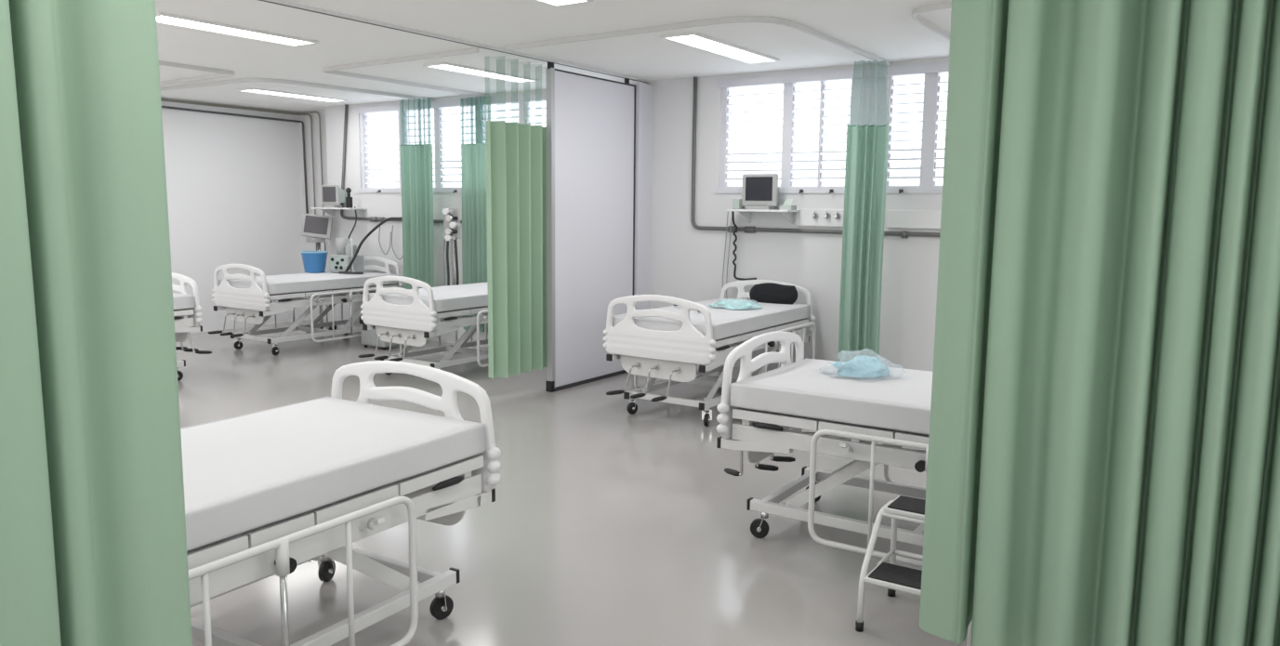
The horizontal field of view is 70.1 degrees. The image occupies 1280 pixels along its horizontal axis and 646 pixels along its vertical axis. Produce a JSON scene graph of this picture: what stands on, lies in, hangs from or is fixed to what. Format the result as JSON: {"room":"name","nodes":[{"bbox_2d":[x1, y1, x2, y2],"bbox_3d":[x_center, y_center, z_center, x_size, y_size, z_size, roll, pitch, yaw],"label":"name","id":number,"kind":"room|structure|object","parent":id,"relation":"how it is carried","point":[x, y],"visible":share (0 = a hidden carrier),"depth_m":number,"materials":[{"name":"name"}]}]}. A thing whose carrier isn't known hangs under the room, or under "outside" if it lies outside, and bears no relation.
{"room":"hospital room","nodes":[
{"label":"hospital room","id":0,"kind":"room"},
{"bbox_2d":[160,97,306,333],"bbox_3d":[-7.412,-0.980,8.724,0.150,2.870,9.950,5,9,33],"label":"wall","id":1,"kind":"structure","parent":0,"point":[233,183],"depth_m":11.75,"materials":[{"name":"paint"}]},
{"bbox_2d":[298,110,331,322],"bbox_3d":[-4.254,-1.425,12.423,1.000,2.870,0.250,5,9,33],"label":"wall","id":2,"kind":"structure","parent":0,"point":[306,119],"depth_m":12.45,"materials":[{"name":"paint"}]},
{"bbox_2d":[155,0,951,112],"bbox_3d":[-1.687,-1.914,4.789,13.850,0.100,9.950,5,9,33],"label":"ceiling","id":3,"kind":"structure","parent":0,"point":[887,30],"depth_m":6.84,"materials":[{"name":"paint"}]},
{"bbox_2d":[158,60,234,85],"bbox_3d":[-5.469,-2.367,8.551,2.761,0.035,2.191,5,9,33],"label":"track","id":4,"kind":"object","parent":3,"relation":"attached to","point":[219,73],"visible":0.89,"depth_m":8.58,"materials":[{"name":"white metal"}]},
{"bbox_2d":[161,105,308,213],"bbox_3d":[-6.499,-1.734,9.705,0.148,1.534,6.834,5,9,33],"label":"conduit","id":5,"kind":"object","parent":3,"relation":"attached to","point":[164,107],"visible":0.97,"depth_m":12.15,"materials":[{"name":"grey metal"}]},
{"bbox_2d":[156,12,318,46],"bbox_3d":[-2.909,-2.091,6.532,0.290,0.018,1.230,5,9,33],"label":"recessed light","id":6,"kind":"object","parent":3,"relation":"in","point":[162,18],"visible":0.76,"depth_m":6.50,"materials":[{"name":"white plastic"}]},
{"bbox_2d":[160,99,316,250],"bbox_3d":[-6.432,-1.544,9.680,0.308,1.964,6.829,5,9,33],"label":"conduit","id":7,"kind":"object","parent":3,"relation":"attached to","point":[161,99],"visible":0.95,"depth_m":12.31,"materials":[{"name":"grey metal"}]},
{"bbox_2d":[160,98,325,250],"bbox_3d":[-6.508,-1.551,9.745,0.420,1.959,6.844,6,9,37],"label":"conduit","id":8,"kind":"object","parent":3,"relation":"attached to","point":[161,98],"visible":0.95,"depth_m":12.12,"materials":[{"name":"grey metal"}]},
{"bbox_2d":[237,87,347,102],"bbox_3d":[-3.950,-2.604,10.439,0.300,0.018,1.250,5,9,33],"label":"recessed light","id":9,"kind":"object","parent":3,"relation":"in","point":[251,89],"visible":1,"depth_m":10.38,"materials":[{"name":"white plastic"}]},
{"bbox_2d":[244,89,337,101],"bbox_3d":[-3.950,-2.608,10.438,0.250,0.009,1.200,5,9,33],"label":"diffuser","id":10,"kind":"object","parent":9,"relation":"attached to","point":[259,91],"depth_m":10.39,"materials":[{"name":"white plastic"}]},
{"bbox_2d":[160,78,432,101],"bbox_3d":[-4.117,-2.512,9.786,3.524,0.035,1.450,0,7,-5],"label":"track","id":11,"kind":"object","parent":3,"relation":"attached to","point":[245,80],"visible":0.93,"depth_m":9.53,"materials":[{"name":"white metal"}]},
{"bbox_2d":[399,97,434,289],"bbox_3d":[-2.579,-1.252,10.582,0.442,2.630,0.095,4,8,23],"label":"privacy curtain","id":12,"kind":"object","parent":11,"relation":"hanging from","point":[416,174],"visible":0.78,"depth_m":10.54,"materials":[{"name":"teal fabric"}]},
{"bbox_2d":[322,47,486,96],"bbox_3d":[-1.505,-2.344,8.681,2.051,0.035,2.281,5,9,33],"label":"track","id":13,"kind":"object","parent":3,"relation":"attached to","point":[332,70],"visible":0.99,"depth_m":8.18,"materials":[{"name":"white metal"}]},
{"bbox_2d":[460,95,490,331],"bbox_3d":[-1.849,-1.214,10.349,0.475,2.630,0.073,5,9,33],"label":"privacy curtain","id":14,"kind":"object","parent":13,"relation":"hanging from","point":[474,112],"visible":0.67,"depth_m":10.32,"materials":[{"name":"teal fabric"}]},
{"bbox_2d":[422,62,539,82],"bbox_3d":[-1.456,-2.333,8.529,0.270,0.018,1.270,5,9,33],"label":"recessed light","id":15,"kind":"object","parent":3,"relation":"in","point":[446,66],"visible":1,"depth_m":8.46,"materials":[{"name":"white plastic"}]},
{"bbox_2d":[432,65,530,81],"bbox_3d":[-1.456,-2.337,8.529,0.220,0.009,1.220,5,9,33],"label":"diffuser","id":16,"kind":"object","parent":15,"relation":"attached to","point":[461,69],"depth_m":8.50,"materials":[{"name":"white plastic"}]},
{"bbox_2d":[485,120,546,378],"bbox_3d":[-1.014,-0.876,7.785,0.165,2.630,0.743,5,9,33],"label":"privacy curtain","id":17,"kind":"object","parent":3,"relation":"hanging from","point":[516,152],"visible":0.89,"depth_m":7.71,"materials":[{"name":"green fabric"}]},
{"bbox_2d":[533,0,593,7],"bbox_3d":[-0.747,-1.871,4.995,0.290,0.018,1.270,5,9,33],"label":"recessed light","id":18,"kind":"object","parent":3,"relation":"in","point":[554,3],"visible":1,"depth_m":5.48,"materials":[{"name":"white plastic"}]},
{"bbox_2d":[542,0,584,4],"bbox_3d":[-0.746,-1.875,4.994,0.240,0.009,1.220,5,9,33],"label":"diffuser","id":19,"kind":"object","parent":18,"relation":"attached to","point":[547,2],"depth_m":5.49,"materials":[{"name":"white plastic"}]},
{"bbox_2d":[505,15,890,65],"bbox_3d":[0.672,-2.060,6.643,3.205,0.035,1.522,-1,7,-11],"label":"track","id":20,"kind":"object","parent":3,"relation":"attached to","point":[745,19],"visible":1,"depth_m":6.35,"materials":[{"name":"white metal"}]},
{"bbox_2d":[837,60,889,361],"bbox_3d":[1.853,-0.819,7.559,0.341,2.630,0.110,2,7,12],"label":"privacy curtain","id":21,"kind":"object","parent":20,"relation":"hanging from","point":[867,125],"visible":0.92,"depth_m":7.54,"materials":[{"name":"teal fabric"}]},
{"bbox_2d":[659,31,779,64],"bbox_3d":[0.653,-2.127,7.092,0.290,0.018,1.400,5,9,33],"label":"recessed light","id":22,"kind":"object","parent":3,"relation":"in","point":[692,39],"visible":1,"depth_m":7.00,"materials":[{"name":"white plastic"}]},
{"bbox_2d":[911,0,951,40],"bbox_3d":[3.126,-1.792,4.753,1.718,0.035,4.846,-3,8,-28],"label":"track","id":23,"kind":"object","parent":3,"relation":"attached to","point":[916,17],"visible":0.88,"depth_m":5.70,"materials":[{"name":"white metal"}]},
{"bbox_3d":[-0.729,-1.461,1.879,0.022,0.035,2.200,5,9,33],"label":"track","id":24,"kind":"object","parent":3,"relation":"attached to","visible":0},
{"bbox_2d":[0,0,192,645],"bbox_3d":[-1.132,-0.069,1.502,0.123,2.630,0.732,5,9,33],"label":"privacy curtain","id":25,"kind":"object","parent":24,"relation":"hanging from","point":[93,537],"visible":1,"depth_m":1.66,"materials":[{"name":"green fabric"}]},
{"bbox_2d":[175,320,967,645],"bbox_3d":[-1.716,1.032,5.168,13.850,0.100,9.950,5,9,33],"label":"floor","id":26,"kind":"structure","parent":0,"point":[606,524],"depth_m":4.55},
{"bbox_2d":[171,272,211,381],"bbox_3d":[-4.920,0.090,7.986,1.099,0.985,2.069,5,9,33],"label":"hospital bed","id":27,"kind":"object","parent":26,"relation":"on","point":[188,314],"visible":0.24,"depth_m":8.39,"materials":[{"name":"white plastic"}]},
{"bbox_2d":[208,256,403,355],"bbox_3d":[-3.862,-0.235,10.594,1.099,0.985,2.069,5,9,33],"label":"hospital bed","id":28,"kind":"object","parent":26,"relation":"on","point":[244,298],"visible":0.88,"depth_m":10.10,"materials":[{"name":"white plastic"}]},
{"bbox_2d":[300,250,328,272],"bbox_3d":[-3.958,-0.745,11.106,0.328,0.252,0.326,5,9,33],"label":"bucket","id":29,"kind":"object","parent":28,"relation":"on","point":[313,261],"visible":1,"depth_m":11.00,"materials":[{"name":"blue plastic"}]},
{"bbox_2d":[329,237,364,273],"bbox_3d":[-3.519,-0.815,11.031,0.461,0.418,0.264,5,9,33],"label":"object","id":30,"kind":"object","parent":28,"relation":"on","point":[345,251],"visible":0.97,"depth_m":11.01,"materials":[{"name":"grey plastic"}]},
{"bbox_2d":[335,237,348,254],"bbox_3d":[-3.617,-0.933,11.097,0.156,0.202,0.144,5,9,33],"label":"jar","id":31,"kind":"object","parent":30,"relation":"on","point":[341,243],"depth_m":11.04,"materials":[{"name":"grey"}]},
{"bbox_2d":[338,271,363,274],"bbox_3d":[-3.442,-0.597,10.858,0.314,0.028,0.059,2,7,10],"label":"hose","id":32,"kind":"object","parent":28,"relation":"on","point":[343,272],"visible":1,"depth_m":10.84,"materials":[{"name":"grey"}]},
{"bbox_2d":[344,217,402,271],"bbox_3d":[-3.046,-0.922,10.823,0.963,0.666,0.077,1,7,4],"label":"hose","id":33,"kind":"object","parent":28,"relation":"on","point":[371,231],"visible":0.87,"depth_m":10.81,"materials":[{"name":"grey rubber"}]},
{"bbox_2d":[300,212,336,329],"bbox_3d":[-4.114,-0.651,11.749,0.368,1.510,0.353,5,9,33],"label":"ventilator","id":34,"kind":"object","parent":26,"relation":"on","point":[317,227],"visible":0.74,"depth_m":11.64,"materials":[{"name":"grey plastic"}]},
{"bbox_2d":[180,360,501,645],"bbox_3d":[-1.464,0.750,3.130,1.099,0.985,1.924,5,9,31],"label":"hospital bed","id":35,"kind":"object","parent":26,"relation":"on","point":[268,493],"visible":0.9,"depth_m":3.20,"materials":[{"name":"white plastic"}]},
{"bbox_2d":[359,316,399,350],"bbox_3d":[-2.957,0.101,10.505,0.420,0.360,0.340,5,9,33],"label":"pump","id":36,"kind":"object","parent":26,"relation":"on","point":[369,337],"visible":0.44,"depth_m":10.39,"materials":[{"name":"grey plastic"}]},
{"bbox_2d":[358,275,488,374],"bbox_3d":[-1.781,-0.031,9.169,1.099,0.985,2.069,5,9,33],"label":"hospital bed","id":37,"kind":"object","parent":26,"relation":"on","point":[402,316],"visible":0.58,"depth_m":8.54,"materials":[{"name":"white plastic"}]},
{"bbox_2d":[453,239,472,354],"bbox_3d":[-2.054,-0.470,10.153,0.275,1.600,0.275,8,10,44],"label":"stand","id":38,"kind":"object","parent":26,"relation":"on","point":[455,270],"visible":0.27,"depth_m":10.12,"materials":[{"name":"silver metal"}]},
{"bbox_2d":[441,207,461,286],"bbox_3d":[-2.058,-0.809,10.042,0.291,0.914,0.090,5,9,33],"label":"flow regulator","id":39,"kind":"object","parent":38,"relation":"attached to","point":[452,224],"visible":0.88,"depth_m":10.01,"materials":[{"name":"grey"}]},
{"bbox_2d":[603,279,815,426],"bbox_3d":[0.593,0.195,7.600,1.099,0.985,2.069,5,9,33],"label":"hospital bed","id":40,"kind":"object","parent":26,"relation":"on","point":[668,344],"visible":0.86,"depth_m":6.99,"materials":[{"name":"white plastic"}]},
{"bbox_2d":[709,299,761,309],"bbox_3d":[0.807,-0.172,7.726,0.431,0.073,0.402,-1,7,-10],"label":"packet","id":41,"kind":"object","parent":40,"relation":"on","point":[731,304],"visible":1,"depth_m":7.63,"materials":[{"name":"teal plastic"}]},
{"bbox_2d":[749,282,797,304],"bbox_3d":[1.189,-0.255,8.142,0.469,0.199,0.138,5,8,29],"label":"pillow","id":42,"kind":"object","parent":40,"relation":"on","point":[766,292],"visible":0.88,"depth_m":8.09,"materials":[{"name":"black fabric"}]},
{"bbox_2d":[716,330,932,567],"bbox_3d":[1.369,0.608,4.447,2.067,0.985,1.099,5,9,33],"label":"hospital bed","id":43,"kind":"object","parent":26,"relation":"on","point":[763,415],"visible":0.5,"depth_m":4.36,"materials":[{"name":"white plastic"}]},
{"bbox_2d":[831,355,890,378],"bbox_3d":[1.120,0.199,4.650,0.357,0.128,0.338,-3,8,-25],"label":"plastic bag","id":44,"kind":"object","parent":43,"relation":"on","point":[861,366],"visible":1,"depth_m":4.60,"materials":[{"name":"teal plastic"}]},
{"bbox_2d":[855,495,972,645],"bbox_3d":[1.149,0.981,3.613,0.453,0.454,0.423,5,9,33],"label":"step stool","id":45,"kind":"object","parent":26,"relation":"on","point":[891,576],"visible":0.48,"depth_m":3.61,"materials":[{"name":"white metal"}]},
{"bbox_2d":[325,57,949,379],"bbox_3d":[1.249,-0.871,8.546,12.600,2.870,0.200,5,9,33],"label":"wall","id":46,"kind":"structure","parent":0,"point":[687,261],"depth_m":8.74,"materials":[{"name":"paint"}]},
{"bbox_2d":[310,207,367,217],"bbox_3d":[-3.818,-1.397,11.573,0.740,0.130,0.280,5,9,33],"label":"wall shelf","id":47,"kind":"object","parent":46,"relation":"attached to","point":[330,211],"visible":0.98,"depth_m":11.52,"materials":[{"name":"white plastic"}]},
{"bbox_2d":[321,184,344,207],"bbox_3d":[-3.882,-1.609,11.596,0.300,0.285,0.180,5,9,30],"label":"patient monitor","id":48,"kind":"object","parent":47,"relation":"on","point":[332,195],"visible":0.91,"depth_m":11.52,"materials":[{"name":"grey plastic"}]},
{"bbox_2d":[340,206,356,265],"bbox_3d":[-3.605,-1.048,11.168,0.121,0.748,0.545,1,7,5],"label":"hose","id":49,"kind":"object","parent":47,"relation":"hanging from","point":[354,206],"visible":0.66,"depth_m":11.36,"materials":[{"name":"grey rubber"}]},
{"bbox_2d":[345,187,352,208],"bbox_3d":[-3.630,-1.562,11.380,0.070,0.250,0.059,5,9,33],"label":"holder","id":50,"kind":"object","parent":47,"relation":"on","point":[349,200],"visible":1,"depth_m":11.37,"materials":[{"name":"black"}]},
{"bbox_2d":[378,226,391,254],"bbox_3d":[-3.152,-1.025,11.265,0.226,0.367,0.022,5,9,33],"label":"clear tube","id":51,"kind":"object","parent":46,"relation":"hanging from","point":[379,227],"visible":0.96,"depth_m":11.29,"materials":[{"name":"grey"}]},
{"bbox_2d":[391,224,403,259],"bbox_3d":[-2.949,-0.981,11.135,0.257,0.417,0.021,5,9,33],"label":"clear tube","id":52,"kind":"object","parent":46,"relation":"hanging from","point":[392,225],"visible":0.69,"depth_m":11.18,"materials":[{"name":"grey"}]},
{"bbox_2d":[340,104,461,223],"bbox_3d":[-1.953,-1.856,10.411,4.532,1.460,0.061,5,9,33],"label":"conduit","id":53,"kind":"object","parent":46,"relation":"attached to","point":[371,218],"visible":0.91,"depth_m":11.51,"materials":[{"name":"grey metal"}]},
{"bbox_2d":[356,92,546,192],"bbox_3d":[-1.897,-2.015,10.408,3.920,1.058,0.163,5,9,33],"label":"window","id":54,"kind":"structure","parent":46,"relation":"in","point":[523,100],"depth_m":10.74,"materials":[{"name":"white metal"}]},
{"bbox_2d":[257,0,650,83],"bbox_3d":[-1.975,-2.005,5.937,0.056,0.018,7.450,5,9,33],"label":"trim","id":55,"kind":"structure","parent":46,"relation":"attached to","point":[282,2],"depth_m":6.64,"materials":[{"name":"white metal"}]},
{"bbox_2d":[545,62,635,392],"bbox_3d":[-0.435,-0.867,8.451,0.066,2.845,1.307,5,9,33],"label":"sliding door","id":56,"kind":"structure","parent":55,"relation":"hanging from","point":[591,120],"depth_m":8.33,"materials":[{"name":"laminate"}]},
{"bbox_2d":[630,82,653,309],"bbox_3d":[-0.001,-0.930,9.101,0.120,2.820,0.250,5,9,33],"label":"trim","id":57,"kind":"structure","parent":56,"relation":"attached to","point":[644,93],"depth_m":9.00,"materials":[{"name":"white metal"}]},
{"bbox_2d":[726,209,800,224],"bbox_3d":[1.128,-0.968,8.313,0.600,0.130,0.300,5,9,33],"label":"wall shelf","id":58,"kind":"object","parent":46,"relation":"attached to","point":[745,214],"visible":1,"depth_m":8.25,"materials":[{"name":"white plastic"}]},
{"bbox_2d":[722,211,728,287],"bbox_3d":[0.805,-0.502,8.664,0.060,1.101,0.020,5,9,33],"label":"hanging cable","id":59,"kind":"object","parent":58,"relation":"hanging from","point":[728,212],"visible":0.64,"depth_m":8.63,"materials":[{"name":"grey plastic"}]},
{"bbox_2d":[725,216,732,298],"bbox_3d":[0.843,-0.499,8.639,0.060,1.101,0.020,5,9,33],"label":"hanging cable","id":60,"kind":"object","parent":58,"relation":"hanging from","point":[732,217],"visible":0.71,"depth_m":8.61,"materials":[{"name":"grey plastic"}]},
{"bbox_2d":[732,198,744,209],"bbox_3d":[0.910,-1.097,8.418,0.070,0.095,0.120,5,9,33],"label":"power adapter","id":61,"kind":"object","parent":58,"relation":"on","point":[736,203],"visible":0.86,"depth_m":8.37,"materials":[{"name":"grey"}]},
{"bbox_2d":[731,211,756,280],"bbox_3d":[0.962,-0.722,8.504,0.251,0.660,0.100,5,9,33],"label":"coiled cable","id":62,"kind":"object","parent":58,"relation":"hanging from","point":[732,212],"visible":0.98,"depth_m":8.56,"materials":[{"name":"grey plastic"}]},
{"bbox_2d":[741,173,778,209],"bbox_3d":[1.119,-1.196,8.321,0.345,0.320,0.180,5,9,33],"label":"patient monitor","id":63,"kind":"object","parent":58,"relation":"on","point":[759,191],"visible":0.95,"depth_m":8.24,"materials":[{"name":"grey plastic"}]},
{"bbox_2d":[779,198,796,210],"bbox_3d":[1.323,-1.058,8.148,0.110,0.095,0.120,5,9,33],"label":"cable bundle","id":64,"kind":"object","parent":58,"relation":"on","point":[786,205],"visible":1,"depth_m":8.12,"materials":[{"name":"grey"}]},
{"bbox_2d":[690,77,940,237],"bbox_3d":[3.430,-1.339,6.883,7.018,1.474,0.061,5,9,33],"label":"conduit","id":65,"kind":"object","parent":46,"relation":"attached to","point":[748,230],"visible":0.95,"depth_m":8.61,"materials":[{"name":"grey metal"}]},
{"bbox_2d":[795,209,844,226],"bbox_3d":[1.638,-0.934,8.107,0.560,0.155,0.085,5,9,33],"label":"outlet panel","id":66,"kind":"object","parent":46,"relation":"attached to","point":[815,217],"visible":0.86,"depth_m":8.14,"materials":[{"name":"white plastic"}]},
{"bbox_2d":[811,211,818,218],"bbox_3d":[1.555,-0.964,8.140,0.052,0.065,0.055,5,9,33],"label":"outlet","id":67,"kind":"object","parent":66,"relation":"attached to","point":[814,214],"depth_m":8.14,"materials":[{"name":"silver metal"}]},
{"bbox_2d":[823,211,830,218],"bbox_3d":[1.651,-0.955,8.077,0.052,0.065,0.055,5,9,33],"label":"outlet","id":68,"kind":"object","parent":66,"relation":"attached to","point":[826,214],"depth_m":8.08,"materials":[{"name":"silver metal"}]},
{"bbox_2d":[833,211,840,219],"bbox_3d":[1.730,-0.948,8.025,0.052,0.065,0.055,5,9,33],"label":"outlet","id":69,"kind":"object","parent":66,"relation":"attached to","point":[837,215],"depth_m":8.03,"materials":[{"name":"silver metal"}]},
{"bbox_2d":[714,62,949,193],"bbox_3d":[2.071,-1.641,7.805,3.200,1.058,0.163,5,9,33],"label":"window","id":70,"kind":"structure","parent":46,"relation":"in","point":[932,72],"depth_m":8.11,"materials":[{"name":"white metal"}]},
{"bbox_2d":[886,210,941,229],"bbox_3d":[2.471,-0.855,7.560,0.880,0.155,0.085,5,9,33],"label":"outlet panel","id":71,"kind":"object","parent":46,"relation":"attached to","point":[895,218],"visible":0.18,"depth_m":7.68,"materials":[{"name":"white plastic"}]},
{"bbox_3d":[2.296,-1.448,2.013,3.400,0.035,0.022,5,9,33],"label":"track","id":72,"kind":"object","parent":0,"visible":0},
{"bbox_2d":[919,0,1279,645],"bbox_3d":[1.553,-0.185,2.684,1.338,2.647,0.292,6,9,37],"label":"privacy curtain","id":73,"kind":"object","parent":72,"relation":"hanging from","point":[1103,455],"visible":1,"depth_m":2.73,"materials":[{"name":"green fabric"}]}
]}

